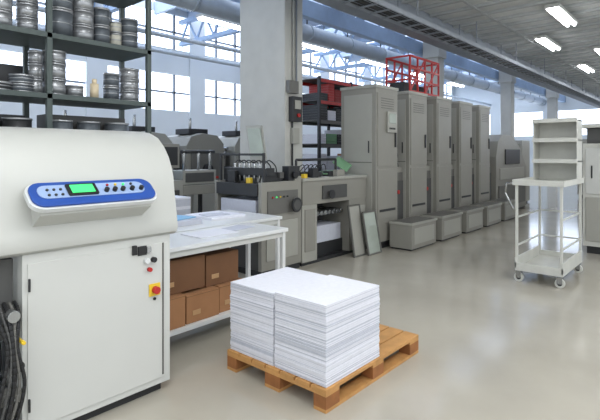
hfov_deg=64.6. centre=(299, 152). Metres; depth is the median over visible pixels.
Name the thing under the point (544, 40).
ceiling light
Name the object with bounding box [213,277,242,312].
cardboard box
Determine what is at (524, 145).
locker
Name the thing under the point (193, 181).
machine
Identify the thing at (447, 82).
ceiling light
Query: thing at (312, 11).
window
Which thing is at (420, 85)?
roof truss
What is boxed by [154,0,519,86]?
ceiling
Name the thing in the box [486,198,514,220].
box
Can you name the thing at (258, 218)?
bench
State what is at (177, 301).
cardboard box
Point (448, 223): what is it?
box
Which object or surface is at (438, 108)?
tall cabinet
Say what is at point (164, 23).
window
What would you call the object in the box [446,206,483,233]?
box
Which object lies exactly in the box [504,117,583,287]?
trolley
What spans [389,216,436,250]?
box
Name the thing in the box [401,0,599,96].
ceiling
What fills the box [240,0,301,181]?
concrete column
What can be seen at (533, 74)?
cable tray
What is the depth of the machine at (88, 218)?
2.81 m
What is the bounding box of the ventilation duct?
[12,0,546,105]
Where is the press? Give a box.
[63,110,239,213]
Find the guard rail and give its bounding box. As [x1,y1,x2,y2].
[386,54,438,95]
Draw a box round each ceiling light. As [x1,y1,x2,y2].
[195,13,239,29]
[302,41,329,51]
[360,58,388,66]
[446,81,464,86]
[534,35,561,50]
[544,3,577,26]
[576,62,594,72]
[593,46,599,54]
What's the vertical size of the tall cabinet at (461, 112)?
2.730 m
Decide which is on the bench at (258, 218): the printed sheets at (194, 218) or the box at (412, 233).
the printed sheets at (194, 218)
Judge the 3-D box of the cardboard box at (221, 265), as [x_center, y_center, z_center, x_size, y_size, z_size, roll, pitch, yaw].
[-0.833,1.036,4.413,0.363,0.277,0.374,0,0,41]
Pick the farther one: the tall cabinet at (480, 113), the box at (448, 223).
the tall cabinet at (480, 113)
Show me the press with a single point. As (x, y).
(187, 139)
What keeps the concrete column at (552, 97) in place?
on the floor
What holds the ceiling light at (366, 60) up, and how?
hanging from the ceiling at (159, 7)
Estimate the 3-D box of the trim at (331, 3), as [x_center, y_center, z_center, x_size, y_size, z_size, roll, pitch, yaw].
[5.350,-3.410,12.604,0.400,2.380,34.000,0,0,41]
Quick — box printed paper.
[230,267,379,387]
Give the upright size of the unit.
2.080 m
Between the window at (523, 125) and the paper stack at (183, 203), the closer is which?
the paper stack at (183, 203)
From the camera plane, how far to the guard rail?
9.28 m
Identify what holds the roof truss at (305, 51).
attached to the ceiling at (159, 7)
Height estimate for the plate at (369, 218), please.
0.675 m
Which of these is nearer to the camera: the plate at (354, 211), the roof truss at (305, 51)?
the plate at (354, 211)
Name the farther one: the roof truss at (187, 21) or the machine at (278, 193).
the roof truss at (187, 21)
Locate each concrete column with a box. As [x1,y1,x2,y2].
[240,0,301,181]
[423,42,445,96]
[499,71,515,137]
[546,89,558,118]
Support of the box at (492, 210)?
on the floor
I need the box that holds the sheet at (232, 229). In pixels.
[180,225,254,238]
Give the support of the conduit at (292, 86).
attached to the concrete column at (265, 25)
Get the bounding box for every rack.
[0,0,150,133]
[302,76,360,171]
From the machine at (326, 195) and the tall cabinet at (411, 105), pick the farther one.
the tall cabinet at (411, 105)
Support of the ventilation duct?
hanging from the roof truss at (305, 51)
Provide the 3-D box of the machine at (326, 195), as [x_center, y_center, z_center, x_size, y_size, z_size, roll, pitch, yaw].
[0.323,0.827,7.463,0.815,1.547,1.620,0,0,41]
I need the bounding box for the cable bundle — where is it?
[0,258,26,419]
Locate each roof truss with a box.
[94,0,144,12]
[179,2,333,46]
[302,17,405,53]
[313,37,453,72]
[359,58,487,81]
[397,63,490,86]
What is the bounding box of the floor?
[87,185,599,419]
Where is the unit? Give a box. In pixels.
[490,135,525,208]
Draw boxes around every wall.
[0,1,453,155]
[454,79,598,176]
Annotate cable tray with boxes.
[334,0,599,105]
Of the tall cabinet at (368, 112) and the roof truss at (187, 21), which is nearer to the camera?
the tall cabinet at (368, 112)
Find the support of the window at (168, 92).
in the wall at (166, 122)
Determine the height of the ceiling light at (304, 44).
1.070 m
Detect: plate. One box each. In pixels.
[347,204,365,257]
[361,210,381,255]
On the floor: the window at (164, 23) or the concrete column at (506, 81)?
the concrete column at (506, 81)
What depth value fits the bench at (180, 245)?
4.23 m
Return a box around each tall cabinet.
[340,84,402,248]
[397,91,430,217]
[427,96,453,211]
[451,101,473,207]
[472,105,490,203]
[582,124,599,253]
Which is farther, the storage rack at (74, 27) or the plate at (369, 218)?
the plate at (369, 218)
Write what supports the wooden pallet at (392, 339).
on the floor
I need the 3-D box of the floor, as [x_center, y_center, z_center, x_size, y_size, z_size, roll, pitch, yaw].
[5.575,1.650,12.406,18.000,0.100,34.000,0,0,41]
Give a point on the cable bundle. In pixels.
(11, 398)
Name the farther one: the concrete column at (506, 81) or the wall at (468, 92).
the wall at (468, 92)
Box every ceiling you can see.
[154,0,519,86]
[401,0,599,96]
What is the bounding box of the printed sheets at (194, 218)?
[177,210,244,226]
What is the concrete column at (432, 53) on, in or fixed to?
on the floor
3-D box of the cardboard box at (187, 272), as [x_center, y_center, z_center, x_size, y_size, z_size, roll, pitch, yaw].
[-1.116,1.016,4.075,0.383,0.277,0.454,0,0,41]
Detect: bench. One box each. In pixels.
[170,222,287,336]
[175,210,281,269]
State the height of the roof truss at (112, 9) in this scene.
0.820 m
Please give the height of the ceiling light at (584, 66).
0.108 m
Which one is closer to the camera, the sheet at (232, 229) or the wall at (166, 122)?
the sheet at (232, 229)
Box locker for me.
[515,140,529,201]
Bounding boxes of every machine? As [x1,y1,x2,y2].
[0,126,177,419]
[162,144,215,212]
[215,125,301,275]
[295,156,366,265]
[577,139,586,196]
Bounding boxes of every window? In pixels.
[0,50,239,115]
[12,0,450,98]
[514,109,599,135]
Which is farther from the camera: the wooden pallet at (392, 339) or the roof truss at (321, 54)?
the roof truss at (321, 54)
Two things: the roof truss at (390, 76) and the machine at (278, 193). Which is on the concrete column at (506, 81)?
the roof truss at (390, 76)
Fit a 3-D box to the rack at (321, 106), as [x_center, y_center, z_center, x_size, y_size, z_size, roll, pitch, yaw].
[0.998,-0.075,11.969,0.760,3.350,2.560,0,0,41]
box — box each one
[170,253,204,294]
[170,293,184,329]
[180,286,218,324]
[200,248,237,286]
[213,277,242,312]
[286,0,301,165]
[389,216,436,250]
[420,210,462,240]
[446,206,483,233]
[468,202,501,226]
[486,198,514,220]
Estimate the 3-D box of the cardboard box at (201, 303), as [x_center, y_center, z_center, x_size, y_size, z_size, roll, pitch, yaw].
[-0.977,1.296,4.173,0.423,0.235,0.344,0,0,41]
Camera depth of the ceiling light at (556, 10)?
8.77 m
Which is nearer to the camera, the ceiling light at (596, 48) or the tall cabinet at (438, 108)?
the tall cabinet at (438, 108)
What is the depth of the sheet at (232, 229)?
4.45 m
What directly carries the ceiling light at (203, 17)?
hanging from the ceiling at (159, 7)
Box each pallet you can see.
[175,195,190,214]
[227,324,417,413]
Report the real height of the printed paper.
0.509 m
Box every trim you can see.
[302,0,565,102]
[313,0,599,108]
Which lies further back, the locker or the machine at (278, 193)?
the locker
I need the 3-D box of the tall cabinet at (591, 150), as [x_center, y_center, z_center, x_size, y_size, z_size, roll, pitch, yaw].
[5.077,0.570,7.613,0.860,2.060,0.940,0,0,41]

